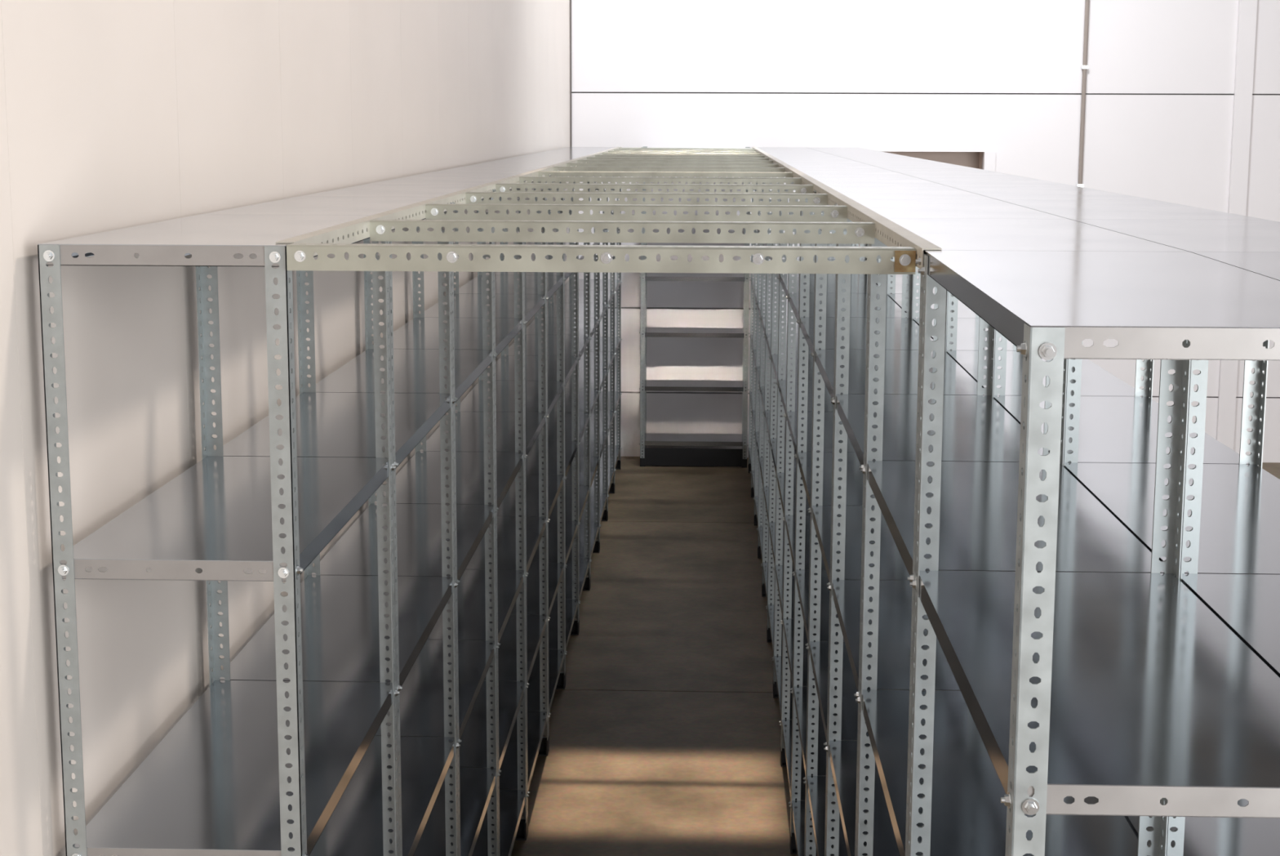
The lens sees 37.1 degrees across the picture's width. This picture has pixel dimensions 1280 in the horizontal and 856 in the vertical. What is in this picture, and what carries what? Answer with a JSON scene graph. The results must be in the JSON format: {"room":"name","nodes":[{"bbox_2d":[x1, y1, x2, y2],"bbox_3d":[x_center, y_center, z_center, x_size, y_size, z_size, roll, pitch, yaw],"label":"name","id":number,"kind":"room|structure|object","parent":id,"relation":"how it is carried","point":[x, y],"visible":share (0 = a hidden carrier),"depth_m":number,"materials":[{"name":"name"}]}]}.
{"room":"warehouse storage room","nodes":[
{"label":"warehouse storage room","id":0,"kind":"room"},
{"bbox_2d":[0,0,569,855],"bbox_3d":[-0.998,-1.849,6.200,0.200,7.200,18.570,1,9,2],"label":"wall","id":1,"kind":"structure","parent":0,"point":[115,114],"depth_m":3.92,"materials":[{"name":"beige paint"}]},
{"bbox_2d":[511,456,1279,855],"bbox_3d":[4.155,1.835,6.707,10.530,0.200,19.170,1,9,2],"label":"floor","id":2,"kind":"structure","parent":0,"point":[664,726],"depth_m":9.34,"materials":[{"name":"wood"}]},
{"bbox_2d":[37,214,399,855],"bbox_3d":[-0.763,0.887,3.803,0.421,2.561,1.010,1,9,2],"label":"shelving unit","id":3,"kind":"object","parent":2,"relation":"on","point":[252,767],"visible":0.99,"depth_m":3.46,"materials":[{"name":"silver metal"}]},
{"bbox_2d":[199,196,460,855],"bbox_3d":[-0.727,0.727,4.795,0.421,2.561,1.000,1,9,2],"label":"shelving unit","id":4,"kind":"object","parent":2,"relation":"on","point":[340,633],"visible":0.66,"depth_m":4.79,"materials":[{"name":"silver metal"}]},
{"bbox_2d":[297,184,500,855],"bbox_3d":[-0.692,0.569,5.782,0.420,2.561,1.000,1,9,2],"label":"shelving unit","id":5,"kind":"object","parent":2,"relation":"on","point":[419,526],"visible":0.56,"depth_m":5.82,"materials":[{"name":"silver metal"}]},
{"bbox_2d":[364,175,528,855],"bbox_3d":[-0.656,0.410,6.768,0.420,2.561,1.000,1,9,2],"label":"shelving unit","id":6,"kind":"object","parent":2,"relation":"on","point":[419,482],"visible":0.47,"depth_m":6.89,"materials":[{"name":"silver metal"}]},
{"bbox_2d":[413,168,550,833],"bbox_3d":[-0.620,0.251,7.755,0.420,2.561,1.000,1,9,2],"label":"shelving unit","id":7,"kind":"object","parent":2,"relation":"on","point":[469,431],"visible":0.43,"depth_m":7.87,"materials":[{"name":"silver metal"}]},
{"bbox_2d":[449,163,566,750],"bbox_3d":[-0.584,0.093,8.742,0.420,2.561,1.000,1,9,2],"label":"shelving unit","id":8,"kind":"object","parent":2,"relation":"on","point":[504,284],"visible":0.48,"depth_m":8.86,"materials":[{"name":"silver metal"}]},
{"bbox_2d":[275,146,622,256],"bbox_3d":[-0.373,-1.238,9.045,0.031,0.034,11.945,1,9,2],"label":"rail","id":9,"kind":"object","parent":8,"relation":"attached to","point":[349,232],"visible":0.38,"depth_m":4.24,"materials":[{"name":"silver metal"}]},
{"bbox_2d":[369,219,875,244],"bbox_3d":[-0.037,-0.397,3.857,1.017,0.041,0.060,1,9,2],"label":"crossbar","id":10,"kind":"object","parent":9,"relation":"attached to","point":[380,229],"visible":1,"depth_m":3.84,"materials":[{"name":"silver metal"}]},
{"bbox_2d":[425,203,847,222],"bbox_3d":[-0.010,-0.519,4.615,1.017,0.041,0.060,1,9,2],"label":"crossbar","id":11,"kind":"object","parent":9,"relation":"attached to","point":[433,211],"visible":0.89,"depth_m":4.60,"materials":[{"name":"silver metal"}]},
{"bbox_2d":[465,191,827,205],"bbox_3d":[0.018,-0.641,5.374,1.017,0.041,0.060,1,9,2],"label":"crossbar","id":12,"kind":"object","parent":9,"relation":"attached to","point":[820,199],"visible":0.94,"depth_m":5.36,"materials":[{"name":"silver metal"}]},
{"bbox_2d":[495,182,813,197],"bbox_3d":[0.045,-0.763,6.133,1.017,0.041,0.060,1,9,2],"label":"crossbar","id":13,"kind":"object","parent":9,"relation":"attached to","point":[500,187],"visible":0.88,"depth_m":6.11,"materials":[{"name":"silver metal"}]},
{"bbox_2d":[519,176,801,189],"bbox_3d":[0.073,-0.886,6.897,1.017,0.041,0.050,1,9,2],"label":"crossbar","id":14,"kind":"object","parent":9,"relation":"attached to","point":[549,179],"visible":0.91,"depth_m":6.87,"materials":[{"name":"silver metal"}]},
{"bbox_2d":[537,170,792,182],"bbox_3d":[0.101,-1.008,7.655,1.017,0.041,0.050,1,9,2],"label":"crossbar","id":15,"kind":"object","parent":9,"relation":"attached to","point":[788,175],"visible":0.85,"depth_m":7.63,"materials":[{"name":"silver metal"}]},
{"bbox_2d":[553,166,784,177],"bbox_3d":[0.128,-1.130,8.414,1.017,0.041,0.050,1,9,2],"label":"crossbar","id":16,"kind":"object","parent":9,"relation":"attached to","point":[555,168],"visible":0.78,"depth_m":8.39,"materials":[{"name":"silver metal"}]},
{"bbox_2d":[566,162,778,172],"bbox_3d":[0.156,-1.252,9.173,1.017,0.041,0.050,1,9,2],"label":"crossbar","id":17,"kind":"object","parent":9,"relation":"attached to","point":[568,164],"visible":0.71,"depth_m":9.15,"materials":[{"name":"silver metal"}]},
{"bbox_2d":[577,160,773,167],"bbox_3d":[0.183,-1.374,9.932,1.017,0.041,0.050,1,9,2],"label":"crossbar","id":18,"kind":"object","parent":9,"relation":"attached to","point":[578,161],"visible":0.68,"depth_m":9.91,"materials":[{"name":"silver metal"}]},
{"bbox_2d":[586,156,768,163],"bbox_3d":[0.211,-1.496,10.691,1.017,0.041,0.050,1,9,2],"label":"crossbar","id":19,"kind":"object","parent":9,"relation":"attached to","point":[588,157],"visible":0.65,"depth_m":10.67,"materials":[{"name":"silver metal"}]},
{"bbox_2d":[595,154,764,159],"bbox_3d":[0.238,-1.618,11.449,1.017,0.041,0.050,1,9,2],"label":"crossbar","id":20,"kind":"object","parent":9,"relation":"attached to","point":[596,155],"visible":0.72,"depth_m":11.42,"materials":[{"name":"silver metal"}]},
{"bbox_2d":[601,152,761,157],"bbox_3d":[0.266,-1.740,12.208,1.017,0.041,0.050,1,9,2],"label":"crossbar","id":21,"kind":"object","parent":9,"relation":"attached to","point":[638,153],"visible":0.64,"depth_m":12.18,"materials":[{"name":"silver metal"}]},
{"bbox_2d":[608,151,758,155],"bbox_3d":[0.294,-1.862,12.967,1.017,0.041,0.050,1,9,2],"label":"crossbar","id":22,"kind":"object","parent":9,"relation":"attached to","point":[755,152],"visible":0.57,"depth_m":12.94,"materials":[{"name":"silver metal"}]},
{"bbox_2d":[613,149,755,151],"bbox_3d":[0.321,-1.984,13.726,1.017,0.041,0.050,1,9,2],"label":"crossbar","id":23,"kind":"object","parent":9,"relation":"attached to","point":[614,149],"visible":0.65,"depth_m":13.70,"materials":[{"name":"silver metal"}]},
{"bbox_2d":[618,147,752,149],"bbox_3d":[0.349,-2.106,14.484,1.017,0.041,0.050,1,9,2],"label":"crossbar","id":24,"kind":"object","parent":9,"relation":"attached to","point":[619,148],"visible":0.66,"depth_m":14.46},
{"bbox_2d":[480,159,580,683],"bbox_3d":[-0.548,-0.066,9.728,0.420,2.561,1.000,1,9,2],"label":"shelving unit","id":25,"kind":"object","parent":2,"relation":"on","point":[504,366],"visible":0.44,"depth_m":9.95,"materials":[{"name":"silver metal"}]},
{"bbox_2d":[502,155,591,631],"bbox_3d":[-0.512,-0.225,10.715,0.420,2.561,1.000,1,9,2],"label":"shelving unit","id":26,"kind":"object","parent":2,"relation":"on","point":[531,340],"visible":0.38,"depth_m":11.02,"materials":[{"name":"silver metal"}]},
{"bbox_2d":[521,152,600,586],"bbox_3d":[-0.476,-0.384,11.702,0.420,2.561,1.000,1,9,2],"label":"shelving unit","id":27,"kind":"object","parent":2,"relation":"on","point":[532,329],"visible":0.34,"depth_m":11.96,"materials":[{"name":"silver metal"}]},
{"bbox_2d":[535,151,608,525],"bbox_3d":[-0.441,-0.542,12.688,0.420,2.561,1.000,1,9,2],"label":"shelving unit","id":28,"kind":"object","parent":2,"relation":"on","point":[551,307],"visible":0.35,"depth_m":13.07,"materials":[{"name":"silver metal"}]},
{"bbox_2d":[547,148,616,510],"bbox_3d":[-0.405,-0.701,13.675,0.420,2.561,1.000,1,9,2],"label":"shelving unit","id":29,"kind":"object","parent":2,"relation":"on","point":[611,471],"visible":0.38,"depth_m":14.01,"materials":[{"name":"silver metal"}]},
{"bbox_2d":[561,146,622,469],"bbox_3d":[-0.369,-0.860,14.662,0.420,2.561,1.000,1,9,2],"label":"shelving unit","id":30,"kind":"object","parent":2,"relation":"on","point":[618,339],"visible":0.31,"depth_m":15.05,"materials":[{"name":"silver metal"}]},
{"bbox_2d":[639,146,750,467],"bbox_3d":[0.444,-0.979,15.424,0.883,2.560,0.401,1,9,2],"label":"shelving unit","id":31,"kind":"object","parent":2,"relation":"on","point":[648,456],"visible":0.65,"depth_m":15.41,"materials":[{"name":"silver metal"}]},
{"bbox_2d":[747,146,811,472],"bbox_3d":[1.051,-0.834,14.516,0.420,2.566,1.000,1,9,2],"label":"shelving unit","id":32,"kind":"object","parent":2,"relation":"on","point":[750,393],"visible":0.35,"depth_m":15.00,"materials":[{"name":"silver metal"}]},
{"bbox_2d":[750,148,817,497],"bbox_3d":[1.015,-0.675,13.529,0.420,2.566,1.000,1,9,2],"label":"shelving unit","id":33,"kind":"object","parent":2,"relation":"on","point":[754,351],"visible":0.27,"depth_m":14.01,"materials":[{"name":"silver metal"}]},
{"bbox_2d":[753,151,826,536],"bbox_3d":[0.980,-0.516,12.543,0.420,2.566,1.000,1,9,2],"label":"shelving unit","id":34,"kind":"object","parent":2,"relation":"on","point":[758,303],"visible":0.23,"depth_m":12.99,"materials":[{"name":"silver metal"}]},
{"bbox_2d":[756,153,838,582],"bbox_3d":[0.944,-0.358,11.556,0.420,2.566,1.000,1,9,2],"label":"shelving unit","id":35,"kind":"object","parent":2,"relation":"on","point":[762,318],"visible":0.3,"depth_m":11.99,"materials":[{"name":"silver metal"}]},
{"bbox_2d":[760,156,850,637],"bbox_3d":[0.908,-0.199,10.569,0.420,2.566,1.000,1,9,2],"label":"shelving unit","id":36,"kind":"object","parent":2,"relation":"on","point":[766,412],"visible":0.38,"depth_m":11.00,"materials":[{"name":"silver metal"}]},
{"bbox_2d":[765,160,868,671],"bbox_3d":[0.872,-0.040,9.583,0.420,2.566,1.000,1,9,2],"label":"shelving unit","id":37,"kind":"object","parent":2,"relation":"on","point":[774,361],"visible":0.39,"depth_m":10.00,"materials":[{"name":"silver metal"}]},
{"bbox_2d":[772,164,886,749],"bbox_3d":[0.836,0.118,8.596,0.420,2.566,1.000,1,9,2],"label":"shelving unit","id":38,"kind":"object","parent":2,"relation":"on","point":[859,282],"visible":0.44,"depth_m":8.88,"materials":[{"name":"silver metal"}]},
{"bbox_2d":[804,146,866,213],"bbox_3d":[1.466,-0.830,14.502,0.411,2.566,1.000,1,9,2],"label":"shelving unit","id":39,"kind":"object","parent":2,"relation":"on","point":[811,148],"visible":0.02,"depth_m":14.31,"materials":[{"name":"silver metal"}]},
{"bbox_2d":[811,149,880,214],"bbox_3d":[1.431,-0.671,13.515,0.411,2.566,1.000,1,9,2],"label":"shelving unit","id":40,"kind":"object","parent":2,"relation":"on","point":[867,150],"visible":0.02,"depth_m":13.18,"materials":[{"name":"silver metal"}]},
{"bbox_2d":[779,169,913,845],"bbox_3d":[0.800,0.277,7.609,0.420,2.566,1.000,1,9,2],"label":"shelving unit","id":41,"kind":"object","parent":2,"relation":"on","point":[858,304],"visible":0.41,"depth_m":7.85,"materials":[{"name":"silver metal"}]},
{"bbox_2d":[751,146,942,268],"bbox_3d":[0.670,-1.215,8.893,0.031,0.034,11.997,1,9,2],"label":"rail","id":42,"kind":"object","parent":41,"relation":"attached to","point":[888,232],"visible":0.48,"depth_m":4.02,"materials":[{"name":"silver metal"}]},
{"bbox_2d":[286,243,915,274],"bbox_3d":[-0.065,-0.274,3.095,1.017,0.041,0.066,1,9,2],"label":"crossbar","id":43,"kind":"object","parent":42,"relation":"attached to","point":[300,256],"visible":1,"depth_m":3.08,"materials":[{"name":"silver metal"}]},
{"bbox_2d":[820,151,894,233],"bbox_3d":[1.395,-0.512,12.528,0.411,2.566,1.000,1,9,2],"label":"shelving unit","id":44,"kind":"object","parent":2,"relation":"on","point":[827,152],"visible":0.02,"depth_m":12.42,"materials":[{"name":"silver metal"}]},
{"bbox_2d":[788,176,946,855],"bbox_3d":[0.765,0.436,6.622,0.420,2.566,1.000,1,9,2],"label":"shelving unit","id":45,"kind":"object","parent":2,"relation":"on","point":[903,332],"visible":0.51,"depth_m":6.85,"materials":[{"name":"silver metal"}]},
{"bbox_2d":[828,153,908,246],"bbox_3d":[1.359,-0.354,11.541,0.411,2.566,1.000,1,9,2],"label":"shelving unit","id":46,"kind":"object","parent":2,"relation":"on","point":[836,154],"visible":0.02,"depth_m":11.29,"materials":[{"name":"silver metal"}]},
{"bbox_2d":[841,156,932,259],"bbox_3d":[1.323,-0.195,10.555,0.411,2.566,1.000,1,9,2],"label":"shelving unit","id":47,"kind":"object","parent":2,"relation":"on","point":[888,158],"visible":0.02,"depth_m":10.30,"materials":[{"name":"silver metal"}]},
{"bbox_2d":[803,186,995,855],"bbox_3d":[0.729,0.595,5.636,0.420,2.566,1.000,1,9,2],"label":"shelving unit","id":48,"kind":"object","parent":2,"relation":"on","point":[901,366],"visible":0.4,"depth_m":5.72,"materials":[{"name":"silver metal"}]},
{"bbox_2d":[852,160,955,271],"bbox_3d":[1.287,-0.036,9.568,0.411,2.566,1.000,1,9,2],"label":"shelving unit","id":49,"kind":"object","parent":2,"relation":"on","point":[866,162],"visible":0.02,"depth_m":9.30,"materials":[{"name":"silver metal"}]},
{"bbox_2d":[867,164,987,293],"bbox_3d":[1.251,0.122,8.581,0.411,2.566,1.000,1,9,2],"label":"shelving unit","id":50,"kind":"object","parent":2,"relation":"on","point":[927,167],"visible":0.04,"depth_m":8.33,"materials":[{"name":"silver metal"}]},
{"bbox_2d":[823,198,1066,855],"bbox_3d":[0.692,0.753,4.649,0.421,2.566,1.000,1,9,2],"label":"shelving unit","id":51,"kind":"object","parent":2,"relation":"on","point":[975,428],"visible":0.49,"depth_m":4.68,"materials":[{"name":"silver metal"}]},
{"bbox_2d":[887,169,1024,318],"bbox_3d":[1.216,0.281,7.595,0.411,2.566,1.000,1,9,2],"label":"shelving unit","id":52,"kind":"object","parent":2,"relation":"on","point":[963,311],"visible":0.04,"depth_m":7.41,"materials":[{"name":"silver metal"}]},
{"bbox_2d":[912,177,1079,350],"bbox_3d":[1.180,0.440,6.608,0.411,2.566,1.000,1,9,2],"label":"shelving unit","id":53,"kind":"object","parent":2,"relation":"on","point":[967,330],"visible":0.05,"depth_m":6.44,"materials":[{"name":"silver metal"}]},
{"bbox_2d":[855,217,1186,855],"bbox_3d":[0.657,0.912,3.663,0.421,2.566,1.000,1,9,2],"label":"shelving unit","id":54,"kind":"object","parent":2,"relation":"on","point":[978,512],"visible":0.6,"depth_m":3.51,"materials":[{"name":"silver metal"}]},
{"bbox_2d":[946,186,1154,396],"bbox_3d":[1.144,0.598,5.621,0.411,2.566,1.000,1,9,2],"label":"shelving unit","id":55,"kind":"object","parent":2,"relation":"on","point":[1095,380],"visible":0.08,"depth_m":5.40,"materials":[{"name":"silver metal"}]},
{"bbox_2d":[907,249,1279,855],"bbox_3d":[0.621,1.071,2.671,0.421,2.566,1.010,1,9,2],"label":"shelving unit","id":56,"kind":"object","parent":2,"relation":"on","point":[1126,691],"visible":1,"depth_m":2.36,"materials":[{"name":"silver metal"}]},
{"bbox_2d":[993,199,1265,463],"bbox_3d":[1.108,0.757,4.635,0.411,2.566,1.000,1,9,2],"label":"shelving unit","id":57,"kind":"object","parent":2,"relation":"on","point":[1113,428],"visible":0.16,"depth_m":4.45,"materials":[{"name":"silver metal"}]},
{"bbox_2d":[1063,218,1279,855],"bbox_3d":[1.072,0.916,3.648,0.411,2.566,1.000,1,9,2],"label":"shelving unit","id":58,"kind":"object","parent":2,"relation":"on","point":[1240,518],"visible":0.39,"depth_m":3.51,"materials":[{"name":"silver metal"}]},
{"bbox_2d":[1162,251,1279,855],"bbox_3d":[1.036,1.075,2.656,0.411,2.566,1.010,1,9,2],"label":"shelving unit","id":59,"kind":"object","parent":2,"relation":"on","point":[1248,604],"visible":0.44,"depth_m":2.94,"materials":[{"name":"silver metal"}]},
{"bbox_2d":[571,0,1279,462],"bbox_3d":[4.504,-3.282,15.220,10.118,7.200,0.080,1,9,2],"label":"wall","id":60,"kind":"structure","parent":0,"point":[1175,148],"depth_m":15.37,"materials":[{"name":"white paint"}]},
{"bbox_2d":[569,0,572,146],"bbox_3d":[-0.558,-3.320,15.350,0.013,7.200,0.013,1,9,2],"label":"trim","id":61,"kind":"structure","parent":60,"relation":"attached to","point":[571,135],"depth_m":15.42,"materials":[{"name":"grey metal"}]},
{"bbox_2d":[571,91,1279,308],"bbox_3d":[4.400,-3.291,15.274,10.330,7.200,0.020,1,9,2],"label":"trim","id":62,"kind":"structure","parent":60,"relation":"attached to","point":[571,91],"depth_m":15.44,"materials":[{"name":"grey"}]},
{"bbox_2d":[880,151,995,171],"bbox_3d":[2.280,-1.626,15.684,1.194,1.384,0.370,1,9,2],"label":"door","id":63,"kind":"structure","parent":60,"relation":"in","point":[971,159],"depth_m":15.72,"materials":[{"name":"white paint"}]},
{"bbox_2d":[1076,0,1089,186],"bbox_3d":[3.561,-3.276,15.194,0.048,7.190,0.039,1,9,2],"label":"conduit","id":64,"kind":"object","parent":60,"relation":"attached to","point":[1084,66],"visible":0.45,"depth_m":15.28,"materials":[{"name":"beige"}]},
{"bbox_2d":[1216,0,1257,449],"bbox_3d":[4.829,-3.270,15.154,0.136,7.200,0.029,1,9,2],"label":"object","id":65,"kind":"structure","parent":60,"relation":"attached to","point":[1247,9],"depth_m":15.31,"materials":[{"name":"white paint"}]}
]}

